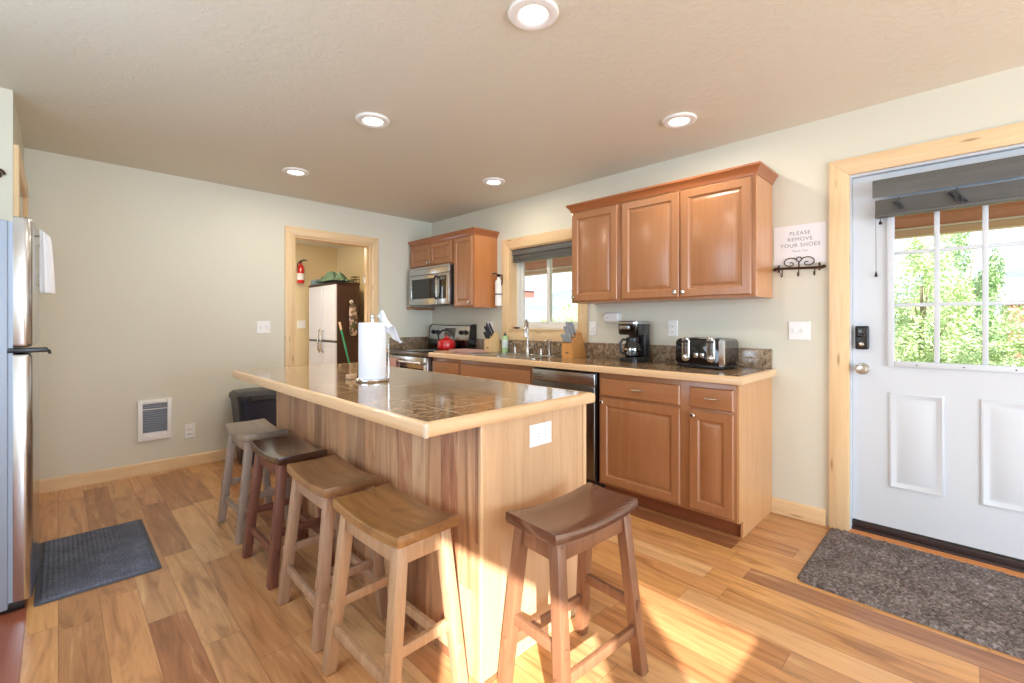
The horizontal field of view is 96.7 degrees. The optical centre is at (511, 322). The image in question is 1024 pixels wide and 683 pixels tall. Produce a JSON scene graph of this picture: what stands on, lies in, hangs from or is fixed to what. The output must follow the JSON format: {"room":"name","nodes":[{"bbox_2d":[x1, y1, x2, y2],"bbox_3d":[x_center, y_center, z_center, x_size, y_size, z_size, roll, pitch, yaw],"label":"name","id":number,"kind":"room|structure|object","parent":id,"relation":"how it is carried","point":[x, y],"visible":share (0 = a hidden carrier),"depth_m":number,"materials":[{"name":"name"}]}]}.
{"room":"kitchen","nodes":[
{"label":"kitchen","id":0,"kind":"room"},
{"bbox_2d":[0,87,23,221],"bbox_3d":[-3.105,0.495,2.796,0.115,3.440,1.225,0,0,-45],"label":"wall","id":1,"kind":"structure","parent":0,"point":[10,132],"depth_m":2.39,"materials":[{"name":"paint"}]},
{"bbox_2d":[0,169,5,177],"bbox_3d":[-2.664,-0.791,2.359,0.064,0.092,0.025,0,0,-45],"label":"hook","id":2,"kind":"object","parent":1,"relation":"attached to","point":[1,170],"visible":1,"depth_m":2.36,"materials":[{"name":"brown metal"}]},
{"bbox_2d":[13,144,27,217],"bbox_3d":[-2.992,0.136,2.779,0.022,2.158,1.036,0,0,-45],"label":"door frame","id":3,"kind":"structure","parent":1,"relation":"attached to","point":[19,177],"depth_m":2.42,"materials":[{"name":"brown wood"}]},
{"bbox_2d":[24,148,431,479],"bbox_3d":[-2.242,0.495,4.439,3.428,3.440,0.115,0,0,-45],"label":"wall","id":4,"kind":"structure","parent":0,"point":[164,283],"depth_m":3.72,"materials":[{"name":"paint"}]},
{"bbox_2d":[39,447,236,493],"bbox_3d":[-2.801,1.167,3.790,1.718,0.095,0.016,0,0,-45],"label":"baseboard","id":5,"kind":"structure","parent":4,"relation":"attached to","point":[110,474],"depth_m":3.57,"materials":[{"name":"brown wood"}]},
{"bbox_2d":[137,398,171,441],"bbox_3d":[-2.888,0.785,3.687,0.219,0.324,0.037,0,0,-45],"label":"wall heater","id":6,"kind":"object","parent":4,"relation":"attached to","point":[154,417],"visible":1,"depth_m":3.69,"materials":[{"name":"white plastic"}]},
{"bbox_2d":[143,402,166,431],"bbox_3d":[-2.893,0.769,3.692,0.163,0.236,0.022,0,0,-45],"label":"grille","id":7,"kind":"object","parent":6,"relation":"attached to","point":[154,413],"depth_m":3.69,"materials":[{"name":"white plastic"}]},
{"bbox_2d":[184,423,194,438],"bbox_3d":[-2.732,0.918,3.863,0.074,0.118,0.009,0,0,-45],"label":"wall outlet","id":8,"kind":"object","parent":4,"relation":"attached to","point":[189,429],"visible":1,"depth_m":3.86,"materials":[{"name":"white plastic"}]},
{"bbox_2d":[257,321,269,333],"bbox_3d":[-2.324,0.043,4.265,0.118,0.118,0.016,0,0,-45],"label":"light switch","id":9,"kind":"object","parent":4,"relation":"attached to","point":[263,327],"visible":1,"depth_m":4.26,"materials":[{"name":"white plastic"}]},
{"bbox_2d":[285,225,377,366],"bbox_3d":[-1.888,0.137,4.787,0.981,2.155,0.148,0,0,-45],"label":"door frame","id":10,"kind":"structure","parent":4,"relation":"attached to","point":[370,245],"depth_m":4.63,"materials":[{"name":"brown wood"}]},
{"bbox_2d":[407,307,434,309],"bbox_3d":[-1.083,-0.168,5.449,0.355,0.034,0.082,0,0,-45],"label":"wooden ledge","id":11,"kind":"object","parent":4,"relation":"attached to","point":[414,308],"visible":1,"depth_m":5.42,"materials":[{"name":"brown wood"}]},
{"bbox_2d":[295,244,336,366],"bbox_3d":[-3.773,-0.005,6.735,2.358,2.440,0.150,0,0,-45],"label":"wall","id":12,"kind":"structure","parent":0,"point":[320,261],"depth_m":7.17,"materials":[{"name":"paint"}]},
{"bbox_2d":[297,320,305,327],"bbox_3d":[-3.281,0.025,7.107,0.125,0.120,0.016,0,0,-45],"label":"light switch","id":13,"kind":"object","parent":12,"relation":"attached to","point":[300,323],"visible":1,"depth_m":7.11,"materials":[{"name":"white plastic"}]},
{"bbox_2d":[297,259,306,282],"bbox_3d":[-3.264,-0.795,7.051,0.144,0.369,0.119,0,0,-45],"label":"fire extinguisher","id":14,"kind":"object","parent":12,"relation":"attached to","point":[300,268],"visible":1,"depth_m":7.00,"materials":[{"name":"red metal"}]},
{"bbox_2d":[0,0,1023,247],"bbox_3d":[-0.315,-1.285,1.916,4.558,0.120,11.860,0,0,-45],"label":"ceiling","id":15,"kind":"structure","parent":0,"point":[236,93],"depth_m":2.28,"materials":[{"name":"beige paint"}]},
{"bbox_2d":[282,167,308,176],"bbox_3d":[-1.749,-1.216,3.685,0.200,0.018,0.200,0,0,-45],"label":"recessed light","id":16,"kind":"object","parent":15,"relation":"in","point":[292,171],"visible":1,"depth_m":3.66,"materials":[{"name":"white plastic"}]},
{"bbox_2d":[355,112,389,127],"bbox_3d":[-0.839,-1.216,2.749,0.200,0.018,0.200,0,0,-45],"label":"recessed light","id":17,"kind":"object","parent":15,"relation":"in","point":[367,119],"visible":1,"depth_m":2.73,"materials":[{"name":"white plastic"}]},
{"bbox_2d":[482,178,504,185],"bbox_3d":[-0.158,-1.216,3.942,0.200,0.018,0.200,0,0,-45],"label":"recessed light","id":18,"kind":"object","parent":15,"relation":"in","point":[488,181],"visible":1,"depth_m":3.92,"materials":[{"name":"white plastic"}]},
{"bbox_2d":[508,0,558,30],"bbox_3d":[0.084,-1.216,1.798,0.200,0.018,0.200,0,0,-45],"label":"recessed light","id":19,"kind":"object","parent":15,"relation":"in","point":[520,12],"visible":1,"depth_m":1.79,"materials":[{"name":"white plastic"}]},
{"bbox_2d":[662,112,696,128],"bbox_3d":[1.009,-1.216,2.749,0.200,0.018,0.200,0,0,-45],"label":"recessed light","id":20,"kind":"object","parent":15,"relation":"in","point":[683,119],"visible":1,"depth_m":2.73,"materials":[{"name":"white plastic"}]},
{"bbox_2d":[19,458,1023,682],"bbox_3d":[-0.315,1.275,1.916,4.558,0.120,11.860,0,0,-45],"label":"floor","id":21,"kind":"structure","parent":0,"point":[717,606],"depth_m":1.87,"materials":[{"name":"brown wood"}]},
{"bbox_2d":[0,599,27,682],"bbox_3d":[-1.430,1.213,0.661,0.905,0.003,4.155,0,0,-45],"label":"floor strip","id":22,"kind":"object","parent":21,"relation":"on","point":[12,624],"depth_m":1.72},
{"bbox_2d":[0,216,51,614],"bbox_3d":[-2.545,0.383,1.932,0.840,1.656,0.730,0,0,-45],"label":"refrigerator","id":23,"kind":"object","parent":22,"relation":"on","point":[19,238],"visible":0.94,"depth_m":1.90,"materials":[{"name":"silver metal"}]},
{"bbox_2d":[39,229,54,292],"bbox_3d":[-2.125,-0.280,2.082,0.054,0.290,0.049,0,0,-45],"label":"hand towel","id":24,"kind":"object","parent":23,"relation":"hanging from","point":[46,264],"visible":1,"depth_m":2.07,"materials":[{"name":"white fabric"}]},
{"bbox_2d":[34,519,161,606],"bbox_3d":[-2.163,1.207,2.377,0.439,0.013,0.790,0,0,-45],"label":"kitchen mat","id":25,"kind":"object","parent":21,"relation":"on","point":[75,564],"visible":1,"depth_m":2.31,"materials":[{"name":"grey rubber"}]},
{"bbox_2d":[229,387,276,464],"bbox_3d":[-2.236,0.899,4.033,0.416,0.628,0.375,0,0,-45],"label":"trash can","id":26,"kind":"object","parent":21,"relation":"on","point":[248,404],"visible":0.41,"depth_m":3.89,"materials":[{"name":"black plastic"}]},
{"bbox_2d":[217,418,290,544],"bbox_3d":[-1.542,0.918,2.740,0.309,0.592,0.431,0,0,-45],"label":"bar stool","id":27,"kind":"object","parent":21,"relation":"on","point":[240,434],"visible":0.8,"depth_m":2.68,"materials":[{"name":"brown wood"}]},
{"bbox_2d":[242,434,334,589],"bbox_3d":[-1.143,0.918,2.322,0.309,0.592,0.431,0,0,-45],"label":"bar stool","id":28,"kind":"object","parent":21,"relation":"on","point":[274,454],"visible":0.78,"depth_m":2.25,"materials":[{"name":"brown wood"}]},
{"bbox_2d":[277,454,387,652],"bbox_3d":[-0.762,0.918,1.930,0.309,0.592,0.431,0,0,-44],"label":"bar stool","id":29,"kind":"object","parent":21,"relation":"on","point":[322,480],"visible":0.84,"depth_m":1.86,"materials":[{"name":"brown wood"}]},
{"bbox_2d":[308,282,359,365],"bbox_3d":[-2.670,0.321,6.762,0.405,1.783,0.962,0,0,-45],"label":"storage cabinet","id":30,"kind":"object","parent":21,"relation":"on","point":[329,304],"visible":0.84,"depth_m":6.50,"materials":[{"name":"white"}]},
{"bbox_2d":[310,279,321,284],"bbox_3d":[-2.885,-0.610,6.999,0.336,0.077,0.280,0,0,-45],"label":"folded cloth","id":31,"kind":"object","parent":30,"relation":"on","point":[316,280],"visible":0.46,"depth_m":6.85,"materials":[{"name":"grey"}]},
{"bbox_2d":[314,271,353,282],"bbox_3d":[-2.585,-0.661,6.602,0.300,0.166,0.665,0,0,-45],"label":"cloth","id":32,"kind":"object","parent":30,"relation":"on","point":[331,276],"visible":0.92,"depth_m":6.49,"materials":[{"name":"green fabric"}]},
{"bbox_2d":[349,300,356,335],"bbox_3d":[-2.249,-0.070,6.453,0.121,0.509,0.070,0,0,-45],"label":"holder","id":33,"kind":"object","parent":30,"relation":"hanging from","point":[352,309],"visible":1,"depth_m":6.42,"materials":[{"name":"fabric"}]},
{"bbox_2d":[339,322,349,362],"bbox_3d":[-2.224,0.600,6.309,0.246,1.224,0.288,0,0,-45],"label":"broom","id":34,"kind":"object","parent":21,"relation":"on","point":[340,326],"visible":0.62,"depth_m":6.30,"materials":[{"name":"green"}]},
{"bbox_2d":[321,483,467,682],"bbox_3d":[-0.403,0.918,1.547,0.431,0.592,0.309,0,0,44],"label":"bar stool","id":35,"kind":"object","parent":21,"relation":"on","point":[400,528],"visible":1,"depth_m":1.48,"materials":[{"name":"brown wood"}]},
{"bbox_2d":[277,392,585,682],"bbox_3d":[-0.603,0.776,2.449,0.600,0.874,2.018,0,0,-45],"label":"kitchen island","id":36,"kind":"object","parent":21,"relation":"on","point":[478,475],"visible":0.35,"depth_m":1.70,"materials":[{"name":"brown wood"}]},
{"bbox_2d":[232,363,594,438],"bbox_3d":[-0.686,0.317,2.361,0.852,0.044,2.086,0,0,-45],"label":"island countertop","id":37,"kind":"structure","parent":36,"relation":"on","point":[425,404],"depth_m":1.85,"materials":[{"name":"stone"}]},
{"bbox_2d":[346,374,356,379],"bbox_3d":[-0.839,0.282,2.378,0.043,0.025,0.045,0,0,-45],"label":"wooden block","id":38,"kind":"object","parent":37,"relation":"on","point":[348,376],"visible":0.91,"depth_m":2.36,"materials":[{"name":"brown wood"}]},
{"bbox_2d":[355,314,389,382],"bbox_3d":[-0.707,0.125,2.309,0.168,0.339,0.168,0,0,-45],"label":"paper towel holder","id":39,"kind":"object","parent":37,"relation":"on","point":[372,316],"visible":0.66,"depth_m":2.26,"materials":[{"name":"silver metal"}]},
{"bbox_2d":[358,310,401,378],"bbox_3d":[-0.677,0.107,2.325,0.204,0.343,0.135,0,0,-29],"label":"paper towel roll","id":40,"kind":"object","parent":39,"relation":"on","point":[371,336],"visible":0.99,"depth_m":2.26,"materials":[{"name":"white paper"}]},
{"bbox_2d":[529,420,550,447],"bbox_3d":[0.111,0.425,1.738,0.124,0.084,0.009,0,0,-45],"label":"island outlet","id":41,"kind":"object","parent":36,"relation":"attached to","point":[540,433],"visible":1,"depth_m":1.73,"materials":[{"name":"white plastic"}]},
{"bbox_2d":[536,430,539,439],"bbox_3d":[0.099,0.425,1.722,0.026,0.032,0.003,0,0,-45],"label":"socket","id":42,"kind":"object","parent":41,"relation":"attached to","point":[537,431],"depth_m":1.72,"materials":[{"name":"grey plastic"}]},
{"bbox_2d":[543,429,546,437],"bbox_3d":[0.128,0.425,1.750,0.026,0.032,0.003,0,0,-45],"label":"socket","id":43,"kind":"object","parent":41,"relation":"attached to","point":[544,430],"depth_m":1.75,"materials":[{"name":"grey plastic"}]},
{"bbox_2d":[386,324,476,371],"bbox_3d":[-0.903,0.607,5.018,0.695,1.176,0.762,0,0,-45],"label":"electric range","id":44,"kind":"object","parent":21,"relation":"on","point":[465,336],"visible":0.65,"depth_m":4.96,"materials":[{"name":"silver metal"}]},
{"bbox_2d":[389,358,399,366],"bbox_3d":[-1.274,0.522,4.912,0.060,0.285,0.160,0,0,-45],"label":"oven towel","id":45,"kind":"object","parent":44,"relation":"hanging from","point":[392,361],"visible":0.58,"depth_m":4.88,"materials":[{"name":"brown fabric"}]},
{"bbox_2d":[390,347,447,352],"bbox_3d":[-0.911,0.296,5.010,0.536,0.015,0.762,0,0,-45],"label":"glass cooktop","id":46,"kind":"object","parent":44,"relation":"in","point":[415,349],"depth_m":4.91,"materials":[{"name":"black glass"}]},
{"bbox_2d":[437,329,455,349],"bbox_3d":[-0.709,0.177,4.967,0.212,0.222,0.198,0,0,-45],"label":"tea kettle","id":47,"kind":"object","parent":44,"relation":"on","point":[446,343],"visible":0.99,"depth_m":4.90,"materials":[{"name":"red metal"}]},
{"bbox_2d":[433,357,460,374],"bbox_3d":[-0.446,0.774,4.611,0.636,0.878,0.448,0,0,-45],"label":"base cabinet","id":48,"kind":"object","parent":21,"relation":"on","point":[440,365],"visible":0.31,"depth_m":4.38,"materials":[{"name":"brown wood"}]},
{"bbox_2d":[461,360,534,384],"bbox_3d":[0.035,0.774,4.127,0.636,0.878,0.914,0,0,-45],"label":"base cabinet","id":49,"kind":"object","parent":21,"relation":"on","point":[523,374],"visible":0.11,"depth_m":3.88,"materials":[{"name":"brown wood"}]},
{"bbox_2d":[533,367,604,487],"bbox_3d":[0.581,0.778,3.586,0.611,0.863,0.610,0,0,-45],"label":"dishwasher","id":50,"kind":"object","parent":21,"relation":"on","point":[585,381],"visible":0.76,"depth_m":3.21,"materials":[{"name":"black metal"}]},
{"bbox_2d":[497,482,647,682],"bbox_3d":[0.212,0.918,1.559,0.431,0.592,0.309,0,0,-41],"label":"bar stool","id":51,"kind":"object","parent":21,"relation":"on","point":[564,527],"visible":1,"depth_m":1.51,"materials":[{"name":"brown wood"}]},
{"bbox_2d":[599,372,771,537],"bbox_3d":[1.123,0.774,3.035,0.636,0.878,0.920,0,0,-45],"label":"base cabinet","id":52,"kind":"object","parent":21,"relation":"on","point":[698,452],"visible":0.95,"depth_m":2.75,"materials":[{"name":"brown wood"}]},
{"bbox_2d":[428,339,775,384],"bbox_3d":[0.430,0.254,3.729,0.641,0.169,2.934,0,0,-45],"label":"countertop","id":53,"kind":"structure","parent":52,"relation":"on","point":[753,364],"depth_m":3.29,"materials":[{"name":"tile"}]},
{"bbox_2d":[434,350,453,352],"bbox_3d":[-0.680,0.289,4.552,0.140,0.010,0.170,0,0,-45],"label":"cutting board","id":54,"kind":"object","parent":53,"relation":"on","point":[443,351],"visible":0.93,"depth_m":4.49,"materials":[{"name":"brown wood"}]},
{"bbox_2d":[448,349,485,352],"bbox_3d":[-0.454,0.282,4.587,0.236,0.024,0.346,0,0,-45],"label":"dish towel","id":55,"kind":"object","parent":53,"relation":"on","point":[454,350],"visible":0.93,"depth_m":4.49,"materials":[{"name":"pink fabric"}]},
{"bbox_2d":[483,323,501,351],"bbox_3d":[-0.204,0.148,4.638,0.194,0.292,0.090,0,0,-45],"label":"knife block","id":56,"kind":"object","parent":53,"relation":"on","point":[491,342],"visible":1,"depth_m":4.60,"materials":[{"name":"brown wood"}]},
{"bbox_2d":[502,332,507,351],"bbox_3d":[-0.070,0.194,4.588,0.069,0.199,0.069,0,0,-45],"label":"dish soap bottle","id":57,"kind":"object","parent":53,"relation":"on","point":[505,337],"visible":0.98,"depth_m":4.56,"materials":[{"name":"green plastic"}]},
{"bbox_2d":[472,352,561,358],"bbox_3d":[0.041,0.374,4.133,0.446,0.168,0.824,0,0,-45],"label":"sink","id":58,"kind":"object","parent":53,"relation":"in","point":[501,354],"visible":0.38,"depth_m":4.09,"materials":[{"name":"silver metal"}]},
{"bbox_2d":[545,339,550,354],"bbox_3d":[0.323,0.221,4.082,0.077,0.139,0.036,0,0,-45],"label":"soap pump","id":59,"kind":"object","parent":58,"relation":"on","point":[548,340],"visible":0.98,"depth_m":4.08,"materials":[{"name":"silver metal"}]},
{"bbox_2d":[523,319,533,353],"bbox_3d":[0.137,0.129,4.238,0.111,0.322,0.126,0,0,-26],"label":"kitchen faucet","id":60,"kind":"object","parent":53,"relation":"on","point":[526,324],"visible":1,"depth_m":4.25,"materials":[{"name":"silver metal"}]},
{"bbox_2d":[561,321,585,357],"bbox_3d":[0.519,0.141,3.877,0.237,0.306,0.110,0,0,-45],"label":"knife block","id":61,"kind":"object","parent":53,"relation":"on","point":[573,343],"visible":1,"depth_m":3.83,"materials":[{"name":"brown wood"}]},
{"bbox_2d":[618,321,649,362],"bbox_3d":[0.914,0.141,3.440,0.251,0.308,0.171,0,0,-45],"label":"coffee maker","id":62,"kind":"object","parent":53,"relation":"on","point":[638,332],"visible":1,"depth_m":3.41,"materials":[{"name":"black plastic"}]},
{"bbox_2d":[676,337,738,369],"bbox_3d":[1.287,0.194,3.019,0.285,0.202,0.317,0,0,-45],"label":"toaster","id":63,"kind":"object","parent":53,"relation":"on","point":[718,353],"visible":1,"depth_m":2.93,"materials":[{"name":"silver metal"}]},
{"bbox_2d":[797,527,1023,659],"bbox_3d":[2.027,1.203,1.992,0.760,0.020,1.202,0,0,-45],"label":"door mat","id":64,"kind":"object","parent":21,"relation":"on","point":[976,604],"visible":1,"depth_m":2.07,"materials":[{"name":"grey carpet"}]},
{"bbox_2d":[849,529,1023,577],"bbox_3d":[2.277,1.206,2.314,0.047,0.018,0.916,0,0,-45],"label":"threshold","id":65,"kind":"object","parent":21,"relation":"on","point":[876,537],"visible":0.77,"depth_m":2.36,"materials":[{"name":"brown wood"}]},
{"bbox_3d":[-1.165,0.773,5.367,0.587,0.877,0.083,0,0,-45],"label":"cabinet","id":66,"kind":"object","parent":21,"relation":"on","visible":0},
{"bbox_2d":[386,337,428,352],"bbox_3d":[-1.183,0.254,5.348,0.641,0.169,0.088,0,0,-45],"label":"backsplash","id":67,"kind":"structure","parent":66,"relation":"on","point":[407,342],"depth_m":5.36,"materials":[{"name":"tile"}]},
{"bbox_2d":[525,286,536,297],"bbox_3d":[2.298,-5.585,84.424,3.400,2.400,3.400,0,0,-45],"label":"house","id":68,"kind":"structure","parent":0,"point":[529,290],"depth_m":83.31,"materials":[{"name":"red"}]},
{"bbox_2d":[337,66,1023,525],"bbox_3d":[1.245,0.495,3.470,0.154,3.440,11.560,0,0,-45],"label":"wall","id":69,"kind":"structure","parent":0,"point":[800,155],"depth_m":2.86,"materials":[{"name":"paint"}]},
{"bbox_2d":[408,232,453,268],"bbox_3d":[-0.807,-0.784,5.165,0.364,0.322,0.838,0,0,-45],"label":"upper cabinet","id":70,"kind":"object","parent":69,"relation":"attached to","point":[439,249],"visible":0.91,"depth_m":5.02,"materials":[{"name":"brown wood"}]},
{"bbox_2d":[409,263,453,306],"bbox_3d":[-0.808,-0.406,5.115,0.435,0.422,0.758,0,0,-45],"label":"microwave oven","id":71,"kind":"object","parent":70,"relation":"attached to","point":[433,286],"visible":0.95,"depth_m":4.95,"materials":[{"name":"silver metal"}]},
{"bbox_2d":[452,227,499,307],"bbox_3d":[-0.385,-0.551,4.741,0.364,0.788,0.358,0,0,-45],"label":"upper cabinet","id":72,"kind":"object","parent":69,"relation":"attached to","point":[475,249],"visible":1,"depth_m":4.64,"materials":[{"name":"brown wood"}]},
{"bbox_2d":[492,273,502,305],"bbox_3d":[-0.147,-0.343,4.679,0.118,0.345,0.079,0,0,-8],"label":"fire extinguisher","id":73,"kind":"object","parent":69,"relation":"attached to","point":[498,283],"visible":1,"depth_m":4.65,"materials":[{"name":"white metal"}]},
{"bbox_2d":[476,339,586,356],"bbox_3d":[0.132,0.235,4.464,0.023,0.120,1.472,0,0,-45],"label":"backsplash","id":74,"kind":"structure","parent":69,"relation":"attached to","point":[556,347],"depth_m":4.38,"materials":[{"name":"stone"}]},
{"bbox_2d":[502,228,587,342],"bbox_3d":[0.324,-0.338,4.367,0.165,1.021,1.064,0,0,-45],"label":"window","id":75,"kind":"structure","parent":69,"relation":"in","point":[513,285],"depth_m":4.54,"materials":[{"name":"brown wood"}]},
{"bbox_2d":[512,241,571,262],"bbox_3d":[0.313,-0.673,4.356,0.052,0.126,0.836,0,0,-45],"label":"window blind","id":76,"kind":"object","parent":75,"relation":"attached to","point":[563,249],"visible":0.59,"depth_m":4.34,"materials":[{"name":"grey fabric"}]},
{"bbox_2d":[589,322,596,334],"bbox_3d":[0.693,0.050,3.914,0.010,0.118,0.074,0,0,-45],"label":"light switch","id":77,"kind":"object","parent":69,"relation":"attached to","point":[592,325],"visible":1,"depth_m":3.91,"materials":[{"name":"white plastic"}]},
{"bbox_2d":[566,194,639,303],"bbox_3d":[0.725,-0.551,3.627,0.364,0.788,0.487,0,0,-45],"label":"upper cabinet","id":78,"kind":"object","parent":69,"relation":"attached to","point":[596,223],"visible":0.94,"depth_m":3.49,"materials":[{"name":"brown wood"}]},
{"bbox_2d":[603,312,620,322],"bbox_3d":[0.823,-0.043,3.760,0.042,0.085,0.152,0,0,-45],"label":"air freshener","id":79,"kind":"object","parent":69,"relation":"attached to","point":[608,317],"visible":0.96,"depth_m":3.74,"materials":[{"name":"white plastic"}]},
{"bbox_2d":[668,321,677,335],"bbox_3d":[1.201,0.043,3.404,0.009,0.118,0.074,0,0,-45],"label":"wall outlet","id":80,"kind":"object","parent":69,"relation":"attached to","point":[672,325],"visible":1,"depth_m":3.40,"materials":[{"name":"white plastic"}]},
{"bbox_2d":[587,342,771,368],"bbox_3d":[1.161,0.232,3.434,0.019,0.124,1.439,0,0,-45],"label":"backsplash","id":81,"kind":"structure","parent":69,"relation":"attached to","point":[748,357],"depth_m":3.42,"materials":[{"name":"stone"}]},
{"bbox_2d":[618,161,777,302],"bbox_3d":[1.234,-0.551,3.116,0.364,0.788,0.954,0,0,-45],"label":"upper cabinet","id":82,"kind":"object","parent":69,"relation":"attached to","point":[708,236],"visible":1,"depth_m":2.93,"materials":[{"name":"brown wood"}]},
{"bbox_2d":[771,497,825,525],"bbox_3d":[1.773,1.167,2.825,0.016,0.095,0.292,0,0,-45],"label":"baseboard","id":83,"kind":"structure","parent":69,"relation":"attached to","point":[796,510],"depth_m":2.82,"materials":[{"name":"brown wood"}]},
{"bbox_2d":[789,321,809,339],"bbox_3d":[1.777,0.050,2.821,0.016,0.116,0.116,0,0,-45],"label":"light switch","id":84,"kind":"object","parent":69,"relation":"attached to","point":[798,330],"visible":1,"depth_m":2.82,"materials":[{"name":"white plastic"}]},
{"bbox_2d":[773,256,825,277],"bbox_3d":[1.764,-0.347,2.810,0.046,0.127,0.286,0,0,-45],"label":"hook rack","id":85,"kind":"object","parent":69,"relation":"attached to","point":[819,266],"visible":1,"depth_m":2.81,"materials":[{"name":"brown metal"}]},
{"bbox_2d":[774,221,825,265],"bbox_3d":[1.781,-0.485,2.826,0.002,0.244,0.280,0,0,-45],"label":"paper sign","id":86,"kind":"object","parent":69,"relation":"attached to","point":[803,240],"visible":1,"depth_m":2.82,"materials":[{"name":"white paper"}]},
{"bbox_2d":[829,122,1023,531],"bbox_3d":[2.278,0.131,2.315,0.020,2.167,1.112,0,0,-45],"label":"door frame","id":87,"kind":"structure","parent":69,"relation":"attached to","point":[1012,134],"depth_m":2.65,"materials":[{"name":"brown wood"}]},
{"bbox_2d":[850,143,1023,572],"bbox_3d":[2.323,0.180,2.360,0.194,2.069,0.916,0,0,-45],"label":"door","id":88,"kind":"structure","parent":69,"relation":"in","point":[937,448],"depth_m":2.42,"materials":[{"name":"white paint"}]},
{"bbox_2d":[872,155,1023,276],"bbox_3d":[2.282,-0.525,2.312,0.073,0.533,0.707,0,0,-45],"label":"door blind","id":89,"kind":"object","parent":69,"relation":"attached to","point":[1007,191],"visible":1,"depth_m":2.32,"materials":[{"name":"grey fabric"}]},
{"bbox_2d":[525,268,1023,345],"bbox_3d":[35.414,-4.775,69.054,132.360,12.880,227.863,0,0,-45],"label":"sky","id":90,"kind":"structure","parent":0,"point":[536,306],"depth_m":65.82,"materials":[{"name":"white"}]},
{"label":"outside","id":91,"kind":"structure","parent":0,"visible":0},
{"bbox_2d":[895,345,1019,365],"bbox_3d":[26.038,1.735,40.041,86.592,0.200,140.000,0,0,-45],"label":"ground","id":92,"kind":"structure","parent":91,"point":[895,345],"depth_m":21.40,"materials":[{"name":"green plant"}]},
{"bbox_2d":[540,316,556,321],"bbox_3d":[2.259,0.594,29.626,1.792,2.089,1.594,0,0,-1],"label":"leafy tree","id":93,"kind":"object","parent":92,"relation":"on","point":[553,318],"visible":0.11,"depth_m":29.59,"materials":[{"name":"green plant"}]},
{"bbox_2d":[555,299,577,321],"bbox_3d":[2.206,0.398,16.354,2.061,2.480,2.082,0,0,-45],"label":"leafy tree","id":94,"kind":"object","parent":92,"relation":"on","point":[568,306],"visible":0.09,"depth_m":16.42,"materials":[{"name":"green plant"}]},
{"bbox_2d":[525,200,1023,275],"bbox_3d":[2.186,0.115,4.294,2.342,3.040,15.000,0,0,-45],"label":"porch roof","id":95,"kind":"structure","parent":92,"relation":"on","point":[1009,214],"depth_m":3.91,"materials":[{"name":"brown wood"}]},
{"bbox_2d":[895,234,977,363],"bbox_3d":[6.697,0.245,7.542,1.340,3.885,1.851,0,0,41],"label":"leafy tree","id":96,"kind":"object","parent":92,"relation":"on","point":[911,337],"visible":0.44,"depth_m":7.22,"materials":[{"name":"green plant"}]},
{"bbox_2d":[911,232,1009,365],"bbox_3d":[8.375,-0.093,8.637,2.265,4.704,1.442,0,0,-34],"label":"leafy tree","id":97,"kind":"object","parent":92,"relation":"on","point":[993,270],"visible":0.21,"depth_m":8.27,"materials":[{"name":"green plant"}]},
{"bbox_2d":[933,305,1023,366],"bbox_3d":[6.885,0.697,5.730,1.852,1.909,2.171,0,0,3],"label":"bush","id":98,"kind":"object","parent":92,"relation":"on","point":[1003,358],"visible":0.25,"depth_m":6.14,"materials":[{"name":"green plant"}]},
{"bbox_2d":[992,277,1023,357],"bbox_3d":[27.835,-0.350,21.650,6.800,3.970,6.800,0,0,-45],"label":"house","id":99,"kind":"structure","parent":92,"relation":"on","point":[1013,287],"depth_m":21.76,"materials":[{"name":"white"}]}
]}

